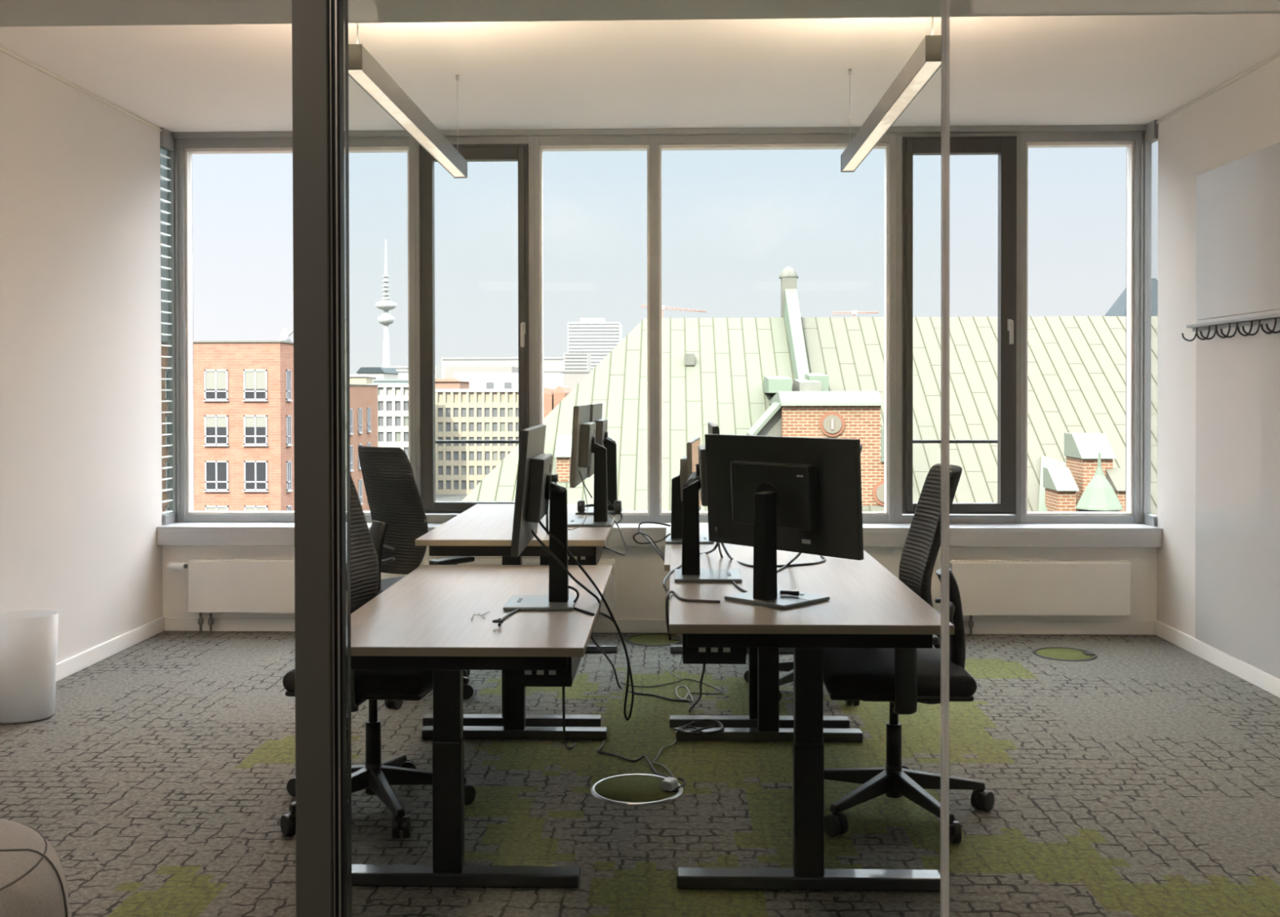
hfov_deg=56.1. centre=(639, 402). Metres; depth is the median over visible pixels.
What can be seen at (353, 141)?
trim
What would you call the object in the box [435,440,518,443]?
rail
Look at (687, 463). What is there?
monitor
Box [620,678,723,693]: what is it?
cable
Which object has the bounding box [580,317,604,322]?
rooftop structure
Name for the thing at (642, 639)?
floor outlet
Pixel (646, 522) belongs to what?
cable
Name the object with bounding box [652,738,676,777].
cable
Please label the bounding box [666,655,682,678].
cable
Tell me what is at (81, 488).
wall
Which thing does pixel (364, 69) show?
pendant lamp
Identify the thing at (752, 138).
trim
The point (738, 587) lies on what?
cable
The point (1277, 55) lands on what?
trim
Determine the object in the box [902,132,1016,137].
trim
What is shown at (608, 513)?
cable
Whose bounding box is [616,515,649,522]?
trim
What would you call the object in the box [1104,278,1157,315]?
tower
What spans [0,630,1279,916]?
floor
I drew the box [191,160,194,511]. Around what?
wire
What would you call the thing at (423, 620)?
desk
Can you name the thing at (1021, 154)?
trim
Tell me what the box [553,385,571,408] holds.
house
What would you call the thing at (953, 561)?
grille
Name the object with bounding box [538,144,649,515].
window
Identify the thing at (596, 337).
high-rise
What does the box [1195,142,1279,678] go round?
wall panel
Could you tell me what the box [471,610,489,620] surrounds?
tie
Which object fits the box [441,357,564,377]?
building
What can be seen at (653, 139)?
trim
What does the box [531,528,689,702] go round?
cable
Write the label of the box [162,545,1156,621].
wall
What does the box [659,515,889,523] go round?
trim
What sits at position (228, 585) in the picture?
radiator
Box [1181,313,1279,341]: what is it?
coat rack
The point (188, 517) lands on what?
trim
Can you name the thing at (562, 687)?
cable
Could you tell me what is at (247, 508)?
blind
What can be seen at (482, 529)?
desk
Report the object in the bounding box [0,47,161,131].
trim
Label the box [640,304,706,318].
tower crane
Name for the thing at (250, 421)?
blind
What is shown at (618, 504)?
ear cup
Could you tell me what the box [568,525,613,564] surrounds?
cable tray
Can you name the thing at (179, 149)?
trim
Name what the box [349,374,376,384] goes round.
house
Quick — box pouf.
[0,817,69,916]
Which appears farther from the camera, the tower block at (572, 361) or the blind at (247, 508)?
the tower block at (572, 361)
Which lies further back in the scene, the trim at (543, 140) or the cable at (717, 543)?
the trim at (543, 140)
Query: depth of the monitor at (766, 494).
3.73 m
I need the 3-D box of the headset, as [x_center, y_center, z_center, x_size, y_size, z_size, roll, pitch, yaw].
[-0.202,0.519,6.069,0.220,0.064,0.144,0,1,2]
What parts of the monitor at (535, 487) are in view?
panel, plate, arm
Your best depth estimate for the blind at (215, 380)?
85.83 m
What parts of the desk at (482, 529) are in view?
support arm, leg, leg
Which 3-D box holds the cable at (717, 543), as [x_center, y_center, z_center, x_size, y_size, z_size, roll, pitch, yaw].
[0.184,0.505,4.419,0.195,0.277,0.936,0,1,2]
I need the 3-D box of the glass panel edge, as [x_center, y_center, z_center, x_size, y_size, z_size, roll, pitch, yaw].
[0.581,0.105,2.286,0.014,2.599,0.022,0,1,2]
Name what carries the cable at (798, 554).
on the desk at (868, 606)
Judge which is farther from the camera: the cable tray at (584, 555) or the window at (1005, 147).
the window at (1005, 147)
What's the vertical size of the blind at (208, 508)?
0.799 m
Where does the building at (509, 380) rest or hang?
on the ground
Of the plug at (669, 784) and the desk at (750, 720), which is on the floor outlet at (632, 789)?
the plug at (669, 784)
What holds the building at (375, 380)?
on the ground
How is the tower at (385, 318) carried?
on the ground
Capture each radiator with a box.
[166,557,403,632]
[424,558,615,613]
[949,559,1130,635]
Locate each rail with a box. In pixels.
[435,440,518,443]
[912,440,997,443]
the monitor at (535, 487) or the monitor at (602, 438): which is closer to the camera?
the monitor at (535, 487)
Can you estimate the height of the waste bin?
0.452 m
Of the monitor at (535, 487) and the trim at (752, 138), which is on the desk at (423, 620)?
the monitor at (535, 487)
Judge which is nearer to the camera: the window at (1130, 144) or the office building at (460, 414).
the window at (1130, 144)
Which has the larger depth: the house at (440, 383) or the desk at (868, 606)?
the house at (440, 383)
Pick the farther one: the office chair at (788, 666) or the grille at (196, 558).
the grille at (196, 558)
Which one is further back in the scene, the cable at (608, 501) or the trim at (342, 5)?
the cable at (608, 501)
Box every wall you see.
[0,45,162,662]
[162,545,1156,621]
[1156,51,1279,667]
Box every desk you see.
[351,564,612,887]
[414,503,618,726]
[664,522,849,728]
[668,549,954,890]
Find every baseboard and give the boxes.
[56,616,164,681]
[164,617,1155,634]
[1154,619,1279,697]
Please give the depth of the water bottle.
5.24 m
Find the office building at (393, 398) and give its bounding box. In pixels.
[366,383,408,458]
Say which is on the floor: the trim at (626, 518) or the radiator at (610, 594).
the radiator at (610, 594)
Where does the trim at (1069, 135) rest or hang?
attached to the ceiling at (1126, 69)
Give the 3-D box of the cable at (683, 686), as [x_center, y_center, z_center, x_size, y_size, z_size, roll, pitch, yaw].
[0.203,1.364,5.638,0.071,0.010,0.286,0,1,-4]
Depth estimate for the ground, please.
263.15 m
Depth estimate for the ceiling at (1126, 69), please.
5.89 m
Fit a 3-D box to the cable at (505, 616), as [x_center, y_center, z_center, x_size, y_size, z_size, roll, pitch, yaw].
[-0.346,0.683,3.881,0.341,0.009,0.213,0,1,-31]
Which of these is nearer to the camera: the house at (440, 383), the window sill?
the window sill
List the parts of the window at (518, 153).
handle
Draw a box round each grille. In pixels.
[190,557,294,560]
[426,558,614,561]
[951,559,1129,563]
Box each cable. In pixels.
[497,606,595,626]
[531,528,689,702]
[538,520,634,719]
[561,686,576,749]
[567,481,587,529]
[567,585,579,602]
[579,471,592,497]
[596,738,686,787]
[603,511,627,555]
[607,499,622,523]
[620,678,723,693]
[632,532,671,557]
[638,520,670,561]
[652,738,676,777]
[662,542,718,599]
[665,590,719,639]
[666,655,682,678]
[672,719,724,734]
[675,684,693,702]
[688,663,705,724]
[715,526,747,592]
[720,542,826,567]
[777,552,801,572]
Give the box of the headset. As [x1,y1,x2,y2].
[577,499,622,512]
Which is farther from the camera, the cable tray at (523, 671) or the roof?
the roof
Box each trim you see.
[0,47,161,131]
[171,124,1146,138]
[173,138,186,522]
[182,137,408,147]
[185,514,371,522]
[292,0,333,916]
[328,0,351,916]
[408,137,420,494]
[425,513,459,522]
[444,136,528,144]
[528,135,539,427]
[538,134,648,145]
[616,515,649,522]
[648,134,659,522]
[658,133,889,144]
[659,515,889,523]
[888,133,902,523]
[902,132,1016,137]
[902,513,1015,523]
[1013,132,1026,523]
[1026,131,1135,142]
[1026,515,1134,523]
[1133,131,1144,523]
[1156,53,1279,123]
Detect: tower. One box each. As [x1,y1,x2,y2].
[375,239,396,366]
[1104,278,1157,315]
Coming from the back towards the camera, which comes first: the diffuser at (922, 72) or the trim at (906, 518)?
the trim at (906, 518)
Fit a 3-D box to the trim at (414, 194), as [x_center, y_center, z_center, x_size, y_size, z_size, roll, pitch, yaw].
[-1.362,-0.459,7.330,0.063,2.370,0.134,0,1,2]
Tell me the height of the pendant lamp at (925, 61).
0.486 m
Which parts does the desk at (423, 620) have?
leg, support arm, leg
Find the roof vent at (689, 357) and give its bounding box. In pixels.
[684,353,694,364]
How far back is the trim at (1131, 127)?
7.18 m
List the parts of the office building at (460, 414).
cornice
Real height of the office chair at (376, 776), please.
1.172 m
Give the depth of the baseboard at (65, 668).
6.45 m
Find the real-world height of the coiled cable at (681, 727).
0.016 m
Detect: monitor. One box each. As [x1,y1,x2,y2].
[502,424,577,610]
[567,404,613,526]
[575,402,622,514]
[665,436,714,543]
[674,422,742,582]
[704,433,863,608]
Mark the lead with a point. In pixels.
(778, 594)
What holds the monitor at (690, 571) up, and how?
on the desk at (868, 606)
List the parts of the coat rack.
rail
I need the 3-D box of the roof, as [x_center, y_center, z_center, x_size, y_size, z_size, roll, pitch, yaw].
[13.938,8.924,42.121,50.851,28.083,33.203,0,1,2]
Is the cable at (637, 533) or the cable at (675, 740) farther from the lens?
the cable at (637, 533)
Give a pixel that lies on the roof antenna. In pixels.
(284, 336)
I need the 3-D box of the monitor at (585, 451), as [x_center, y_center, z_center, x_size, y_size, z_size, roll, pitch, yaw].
[-0.243,0.288,5.632,0.232,0.559,0.610,0,1,2]
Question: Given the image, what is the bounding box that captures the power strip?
[681,633,746,663]
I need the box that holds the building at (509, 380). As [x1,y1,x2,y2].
[454,372,518,388]
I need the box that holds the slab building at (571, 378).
[543,370,591,390]
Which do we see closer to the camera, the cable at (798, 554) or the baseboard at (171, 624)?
the cable at (798, 554)
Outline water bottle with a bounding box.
[546,473,558,533]
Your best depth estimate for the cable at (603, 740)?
4.62 m
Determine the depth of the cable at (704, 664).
4.40 m
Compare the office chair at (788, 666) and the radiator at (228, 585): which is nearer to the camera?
the office chair at (788, 666)
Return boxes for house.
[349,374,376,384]
[435,377,471,388]
[543,386,555,417]
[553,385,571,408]
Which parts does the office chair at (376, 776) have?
leg, armrest, seat, leg, backrest, leg, leg, leg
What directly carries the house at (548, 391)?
on the ground
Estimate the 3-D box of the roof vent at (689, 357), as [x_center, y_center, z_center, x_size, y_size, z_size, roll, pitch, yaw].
[1.755,-1.535,42.477,0.340,0.400,0.600,0,1,2]
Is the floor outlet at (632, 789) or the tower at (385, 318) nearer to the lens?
the floor outlet at (632, 789)
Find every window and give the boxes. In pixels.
[184,146,410,514]
[418,143,528,513]
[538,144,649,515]
[658,142,888,515]
[902,136,1017,514]
[1026,141,1133,515]
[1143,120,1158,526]
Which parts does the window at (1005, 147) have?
handle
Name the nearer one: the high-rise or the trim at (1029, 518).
the trim at (1029, 518)
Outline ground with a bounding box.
[435,493,466,501]
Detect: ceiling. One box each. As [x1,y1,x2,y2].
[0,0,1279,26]
[0,13,1279,132]
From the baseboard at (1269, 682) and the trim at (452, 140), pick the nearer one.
the baseboard at (1269, 682)
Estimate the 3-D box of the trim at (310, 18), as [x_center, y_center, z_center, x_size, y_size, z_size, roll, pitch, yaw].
[-0.622,0.107,2.320,0.067,2.600,0.090,0,1,2]
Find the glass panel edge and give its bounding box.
[940,0,950,916]
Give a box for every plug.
[492,617,502,622]
[661,776,677,791]
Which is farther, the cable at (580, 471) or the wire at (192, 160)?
the wire at (192, 160)
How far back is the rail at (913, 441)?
7.32 m
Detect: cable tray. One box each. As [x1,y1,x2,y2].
[509,657,581,686]
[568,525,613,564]
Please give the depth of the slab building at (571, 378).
400.76 m
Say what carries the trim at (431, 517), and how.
attached to the wall at (640, 573)
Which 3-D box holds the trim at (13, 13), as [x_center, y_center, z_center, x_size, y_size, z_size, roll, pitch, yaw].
[-0.103,-1.376,0.591,5.875,0.400,6.404,0,1,2]
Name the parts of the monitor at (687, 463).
arm, plate, panel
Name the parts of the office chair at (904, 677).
leg, leg, seat, armrest, leg, backrest, leg, lumbar handle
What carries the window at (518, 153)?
in the wall at (640, 573)
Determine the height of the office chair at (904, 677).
1.172 m
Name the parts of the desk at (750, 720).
leg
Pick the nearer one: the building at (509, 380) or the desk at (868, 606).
the desk at (868, 606)
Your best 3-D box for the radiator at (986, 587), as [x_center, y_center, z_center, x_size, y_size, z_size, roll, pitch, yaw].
[2.318,1.134,6.970,1.025,0.438,0.080,0,1,2]
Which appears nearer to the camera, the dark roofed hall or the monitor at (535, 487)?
the monitor at (535, 487)
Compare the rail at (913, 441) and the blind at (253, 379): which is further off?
the blind at (253, 379)
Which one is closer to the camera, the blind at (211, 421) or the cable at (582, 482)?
the cable at (582, 482)
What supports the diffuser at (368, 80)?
attached to the pendant lamp at (364, 69)
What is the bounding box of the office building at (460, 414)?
[435,388,518,494]
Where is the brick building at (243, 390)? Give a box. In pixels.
[193,340,378,511]
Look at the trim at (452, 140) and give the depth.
7.25 m
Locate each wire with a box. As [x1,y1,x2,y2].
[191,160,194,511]
[1125,146,1127,511]
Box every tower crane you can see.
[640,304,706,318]
[831,310,878,316]
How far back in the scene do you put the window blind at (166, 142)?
7.25 m
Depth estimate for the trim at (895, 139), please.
7.19 m
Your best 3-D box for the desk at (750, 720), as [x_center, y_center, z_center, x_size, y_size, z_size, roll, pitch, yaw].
[0.524,1.017,5.819,0.800,0.697,1.600,0,1,2]
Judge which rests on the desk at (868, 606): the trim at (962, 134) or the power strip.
the power strip
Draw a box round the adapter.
[779,590,799,595]
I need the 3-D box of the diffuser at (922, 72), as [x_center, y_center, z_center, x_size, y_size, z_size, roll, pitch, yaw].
[1.004,-1.150,4.962,0.056,0.016,1.996,0,1,2]
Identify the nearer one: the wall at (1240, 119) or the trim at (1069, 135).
the wall at (1240, 119)
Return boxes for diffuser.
[348,70,465,177]
[843,61,941,170]
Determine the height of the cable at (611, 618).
0.902 m
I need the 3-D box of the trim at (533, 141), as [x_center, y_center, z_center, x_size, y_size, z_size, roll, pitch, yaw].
[-0.638,-0.461,7.309,0.063,2.370,0.134,0,1,2]
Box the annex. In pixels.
[543,373,564,388]
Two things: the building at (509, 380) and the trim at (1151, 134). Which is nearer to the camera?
the trim at (1151, 134)
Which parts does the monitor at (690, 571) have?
arm, plate, panel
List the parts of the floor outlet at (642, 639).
carpet lid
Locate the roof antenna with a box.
[279,328,293,342]
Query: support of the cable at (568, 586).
on the monitor at (535, 487)
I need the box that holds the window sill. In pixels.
[156,522,1162,546]
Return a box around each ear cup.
[577,499,585,512]
[613,499,622,512]
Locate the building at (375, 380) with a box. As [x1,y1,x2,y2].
[373,378,408,383]
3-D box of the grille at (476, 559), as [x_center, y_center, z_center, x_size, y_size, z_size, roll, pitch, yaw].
[-0.702,0.923,7.051,1.102,0.008,0.062,0,1,2]
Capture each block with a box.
[382,366,441,378]
[564,352,591,370]
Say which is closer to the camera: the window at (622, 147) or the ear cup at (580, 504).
the ear cup at (580, 504)
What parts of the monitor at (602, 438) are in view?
panel, plate, arm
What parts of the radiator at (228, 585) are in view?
panel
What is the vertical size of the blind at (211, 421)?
0.798 m
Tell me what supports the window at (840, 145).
in the wall at (640, 573)
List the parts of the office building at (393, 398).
cornice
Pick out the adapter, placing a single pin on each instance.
(781, 592)
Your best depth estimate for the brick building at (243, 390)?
85.87 m
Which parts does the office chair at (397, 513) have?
lumbar handle, seat, backrest, leg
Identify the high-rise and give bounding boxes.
[568,317,622,370]
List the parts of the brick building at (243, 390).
pane, pane, pane, pane, pane, pane, pane, pane, pane, pane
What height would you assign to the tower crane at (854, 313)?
51.146 m
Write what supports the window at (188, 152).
in the wall at (640, 573)
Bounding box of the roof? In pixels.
[461,266,1157,515]
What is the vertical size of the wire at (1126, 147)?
2.800 m
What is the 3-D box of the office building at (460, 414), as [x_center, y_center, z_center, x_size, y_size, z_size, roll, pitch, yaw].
[-35.074,10.300,283.616,25.280,27.259,25.200,0,1,2]
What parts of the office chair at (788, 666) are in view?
leg, leg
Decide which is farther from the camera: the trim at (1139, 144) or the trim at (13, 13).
the trim at (1139, 144)
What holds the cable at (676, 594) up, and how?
on the desk at (868, 606)
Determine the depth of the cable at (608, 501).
6.07 m
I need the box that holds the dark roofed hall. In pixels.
[355,367,399,378]
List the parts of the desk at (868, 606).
leg, leg, support arm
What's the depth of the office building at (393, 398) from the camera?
256.68 m
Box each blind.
[160,127,176,524]
[205,370,226,389]
[205,416,226,426]
[206,506,226,511]
[244,370,265,388]
[244,416,265,426]
[245,506,266,511]
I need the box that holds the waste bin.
[0,609,58,723]
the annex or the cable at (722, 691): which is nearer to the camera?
the cable at (722, 691)
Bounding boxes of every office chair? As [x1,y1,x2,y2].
[280,474,475,837]
[358,445,475,709]
[743,444,862,706]
[822,463,994,843]
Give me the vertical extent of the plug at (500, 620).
0.013 m
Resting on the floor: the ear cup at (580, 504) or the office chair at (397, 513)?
the office chair at (397, 513)
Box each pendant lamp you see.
[348,22,467,177]
[840,17,941,172]
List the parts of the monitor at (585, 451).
panel, plate, arm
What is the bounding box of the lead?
[777,594,810,600]
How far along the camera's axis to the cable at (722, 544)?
4.51 m
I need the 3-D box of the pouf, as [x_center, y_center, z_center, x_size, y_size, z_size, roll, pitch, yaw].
[-1.607,1.180,2.518,0.740,0.452,0.740,0,1,2]
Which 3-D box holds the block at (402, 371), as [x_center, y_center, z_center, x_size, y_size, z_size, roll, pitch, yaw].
[-107.992,0.135,575.704,25.305,34.910,25.150,0,1,2]

